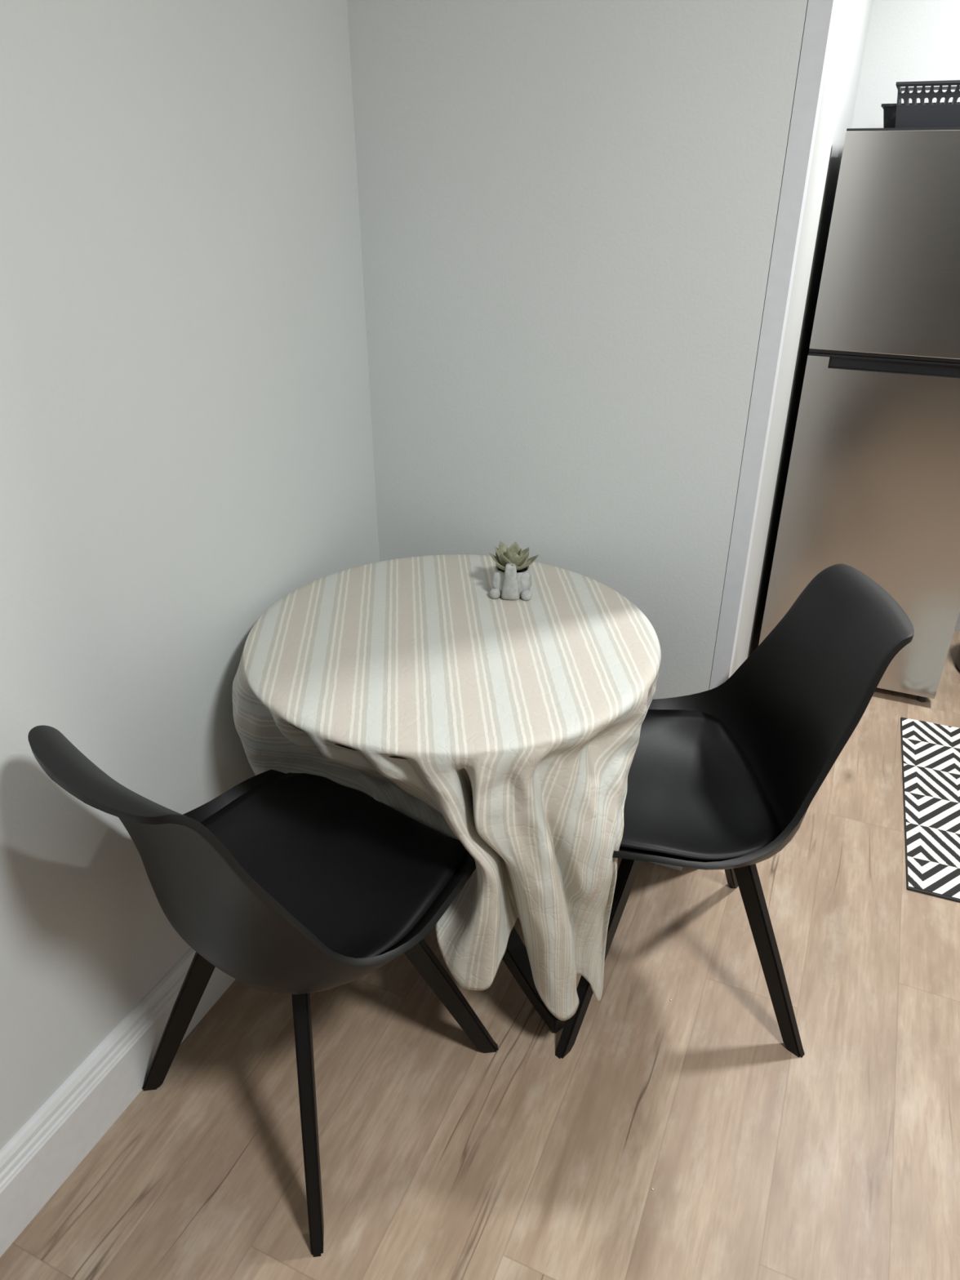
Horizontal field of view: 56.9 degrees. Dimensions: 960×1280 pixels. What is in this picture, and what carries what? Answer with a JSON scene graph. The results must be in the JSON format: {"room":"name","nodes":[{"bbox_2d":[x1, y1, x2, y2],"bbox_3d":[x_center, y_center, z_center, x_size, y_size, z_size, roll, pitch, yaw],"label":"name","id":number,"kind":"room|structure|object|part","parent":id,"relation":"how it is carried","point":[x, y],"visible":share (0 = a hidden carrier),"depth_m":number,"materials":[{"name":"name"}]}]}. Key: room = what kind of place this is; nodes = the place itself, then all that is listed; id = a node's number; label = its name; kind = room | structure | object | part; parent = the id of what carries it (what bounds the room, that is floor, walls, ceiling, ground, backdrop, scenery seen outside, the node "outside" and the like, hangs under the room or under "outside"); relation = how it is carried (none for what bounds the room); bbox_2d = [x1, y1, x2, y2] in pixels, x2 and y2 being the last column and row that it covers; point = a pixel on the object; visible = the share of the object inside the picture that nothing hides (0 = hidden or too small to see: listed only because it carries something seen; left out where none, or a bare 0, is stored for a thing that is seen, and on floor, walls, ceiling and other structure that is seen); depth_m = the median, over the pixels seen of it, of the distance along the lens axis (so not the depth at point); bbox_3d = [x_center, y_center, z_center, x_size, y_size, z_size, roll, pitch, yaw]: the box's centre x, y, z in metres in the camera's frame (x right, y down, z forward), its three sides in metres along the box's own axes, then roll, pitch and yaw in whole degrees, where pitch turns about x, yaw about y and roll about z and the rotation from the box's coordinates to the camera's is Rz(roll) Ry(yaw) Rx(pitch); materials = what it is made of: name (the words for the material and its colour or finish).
{"room":"dining room","nodes":[
{"label":"dining room","id":0,"kind":"room"},
{"bbox_2d":[0,0,379,1150],"bbox_3d":[-1.111,0.185,0.331,0.100,2.460,4.272,12,30,21],"label":"wall","id":1,"kind":"structure","parent":0,"point":[186,442],"depth_m":1.44,"materials":[{"name":"paint"}]},
{"bbox_2d":[0,947,235,1257],"bbox_3d":[-1.058,1.214,0.846,0.026,0.162,4.052,12,30,21],"label":"baseboard","id":2,"kind":"structure","parent":1,"relation":"attached to","point":[35,1162],"depth_m":1.55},
{"bbox_2d":[0,619,959,1279],"bbox_3d":[0.982,1.316,0.910,3.949,0.080,5.920,12,30,21],"label":"floor","id":3,"kind":"structure","parent":0,"point":[442,1157],"depth_m":1.64,"materials":[{"name":"brown wood"}]},
{"bbox_2d":[27,724,498,1257],"bbox_3d":[-0.328,0.456,1.488,0.530,0.885,0.576,20,34,33],"label":"dining chair","id":4,"kind":"object","parent":3,"relation":"on","point":[298,885],"visible":0.98,"depth_m":1.43,"materials":[{"name":"black plastic"}]},
{"bbox_3d":[-0.528,0.658,1.600,0.236,0.424,0.025,-3,28,-6],"label":"leg","id":5,"kind":"part","parent":4,"relation":"part of","materials":[{"name":"black wood"}]},
{"bbox_3d":[-0.277,0.751,1.428,0.025,0.424,0.236,-3,28,-6],"label":"leg","id":6,"kind":"part","parent":4,"relation":"part of","materials":[{"name":"black wood"}]},
{"bbox_2d":[200,772,466,958],"bbox_3d":[-0.282,0.403,1.527,0.471,0.088,0.408,20,34,33],"label":"seat cushion","id":7,"kind":"object","parent":4,"relation":"on","point":[361,874],"depth_m":1.55,"materials":[{"name":"black leather"}]},
{"bbox_3d":[-0.081,0.632,1.649,0.236,0.424,0.025,-3,28,-6],"label":"leg","id":8,"kind":"part","parent":4,"relation":"part of","materials":[{"name":"black wood"}]},
{"bbox_2d":[288,723,565,1033],"bbox_3d":[-0.051,0.328,1.842,0.752,0.773,0.752,12,30,21],"label":"round table","id":9,"kind":"object","parent":3,"relation":"on","point":[516,958],"visible":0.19,"depth_m":1.82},
{"bbox_2d":[232,554,661,1020],"bbox_3d":[-0.055,0.273,1.817,0.799,0.661,0.794,12,30,21],"label":"tablecloth","id":10,"kind":"object","parent":9,"relation":"on","point":[516,724],"visible":0.94,"depth_m":1.52,"materials":[{"name":"fabric"}]},
{"bbox_2d":[488,541,538,600],"bbox_3d":[0.068,-0.142,1.786,0.100,0.100,0.098,3,28,6],"label":"planter","id":11,"kind":"object","parent":10,"relation":"on","point":[512,575],"visible":1,"depth_m":1.77,"materials":[{"name":"white ceramic"}]},
{"bbox_3d":[0.066,-0.123,1.798,0.079,0.056,0.068,3,28,6],"label":"pot","id":12,"kind":"part","parent":11,"relation":"part of","materials":[{"name":"white ceramic"}]},
{"bbox_2d":[555,564,914,1058],"bbox_3d":[0.433,0.316,1.749,0.576,0.885,0.530,0,28,0],"label":"dining chair","id":13,"kind":"object","parent":3,"relation":"on","point":[725,776],"visible":0.73,"depth_m":1.69,"materials":[{"name":"black plastic"}]},
{"bbox_3d":[0.235,0.595,1.717,0.025,0.424,0.236,25,37,38],"label":"leg","id":14,"kind":"part","parent":13,"relation":"part of","materials":[{"name":"black wood"}]},
{"bbox_2d":[651,862,682,871],"bbox_3d":[0.126,0.418,2.322,0.831,0.162,0.026,12,30,21],"label":"baseboard","id":15,"kind":"structure","parent":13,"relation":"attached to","point":[677,868],"depth_m":2.21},
{"bbox_2d":[619,709,779,860],"bbox_3d":[0.357,0.291,1.735,0.408,0.088,0.471,0,28,0],"label":"seat cushion","id":16,"kind":"object","parent":13,"relation":"on","point":[700,787],"depth_m":1.75,"materials":[{"name":"black leather"}]},
{"bbox_3d":[0.552,0.443,1.999,0.025,0.424,0.236,25,37,38],"label":"leg","id":17,"kind":"part","parent":13,"relation":"part of","materials":[{"name":"black wood"}]},
{"bbox_3d":[0.554,0.594,1.718,0.235,0.424,0.025,25,37,38],"label":"leg","id":18,"kind":"part","parent":13,"relation":"part of","materials":[{"name":"black wood"}]},
{"bbox_2d":[758,127,959,702],"bbox_3d":[1.316,-0.671,2.798,0.560,1.629,0.567,12,30,21],"label":"refrigerator","id":19,"kind":"object","parent":3,"relation":"on","point":[873,486],"visible":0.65,"depth_m":2.53,"materials":[{"name":"metal"}]},
{"bbox_3d":[1.211,-0.326,2.714,0.560,1.024,0.047,12,30,21],"label":"fridge door","id":20,"kind":"part","parent":19,"relation":"part of","materials":[{"name":"metal"}]},
{"bbox_3d":[1.211,-1.032,2.334,0.560,0.544,0.047,12,30,21],"label":"freezer door","id":21,"kind":"part","parent":19,"relation":"part of","materials":[{"name":"metal"}]},
{"bbox_3d":[1.212,-0.790,2.468,0.558,0.010,0.038,12,30,21],"label":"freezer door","id":22,"kind":"part","parent":19,"relation":"part of","materials":[{"name":"silver metal"}]},
{"bbox_2d":[880,102,959,128],"bbox_3d":[1.311,-1.455,2.470,0.359,0.065,0.256,12,30,21],"label":"storage basket","id":23,"kind":"object","parent":19,"relation":"on","point":[889,109],"visible":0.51,"depth_m":2.42,"materials":[{"name":"black plastic"}]},
{"bbox_2d":[895,80,959,128],"bbox_3d":[1.242,-1.365,2.264,0.344,0.101,0.221,12,30,21],"label":"storage basket","id":24,"kind":"object","parent":19,"relation":"on","point":[914,115],"visible":0.98,"depth_m":2.22,"materials":[{"name":"black plastic"}]},
{"bbox_2d":[900,717,959,902],"bbox_3d":[1.400,0.465,2.399,0.466,0.008,0.810,11,30,19],"label":"kitchen mat","id":25,"kind":"object","parent":3,"relation":"on","point":[931,752],"visible":1,"depth_m":2.41,"materials":[{"name":"fabric"}]},
{"bbox_2d":[955,645,959,671],"bbox_3d":[1.766,-0.027,2.985,0.256,0.318,0.256,12,30,21],"label":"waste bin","id":26,"kind":"object","parent":3,"relation":"on","point":[957,660],"visible":1,"depth_m":3.06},
{"bbox_2d":[346,0,808,699],"bbox_3d":[0.154,-0.624,1.834,0.831,2.460,0.115,12,30,21],"label":"wall","id":27,"kind":"structure","parent":0,"point":[568,209],"depth_m":1.72,"materials":[{"name":"paint"}]},
{"bbox_2d":[731,0,873,675],"bbox_3d":[0.507,-0.983,2.500,0.864,2.460,1.553,12,30,21],"label":"wall","id":28,"kind":"structure","parent":0,"point":[851,19],"depth_m":2.33,"materials":[{"name":"paint"}]},
{"bbox_2d":[709,0,836,689],"bbox_3d":[0.553,-0.540,1.678,0.037,2.460,0.116,12,30,21],"label":"trim","id":29,"kind":"structure","parent":28,"relation":"attached to","point":[820,16],"depth_m":1.60,"materials":[{"name":"paint"}]},
{"bbox_2d":[851,0,959,631],"bbox_3d":[2.457,-1.001,2.535,3.100,2.460,0.100,12,30,21],"label":"wall","id":30,"kind":"structure","parent":0,"point":[907,40],"depth_m":2.65,"materials":[{"name":"paint"}]}
]}

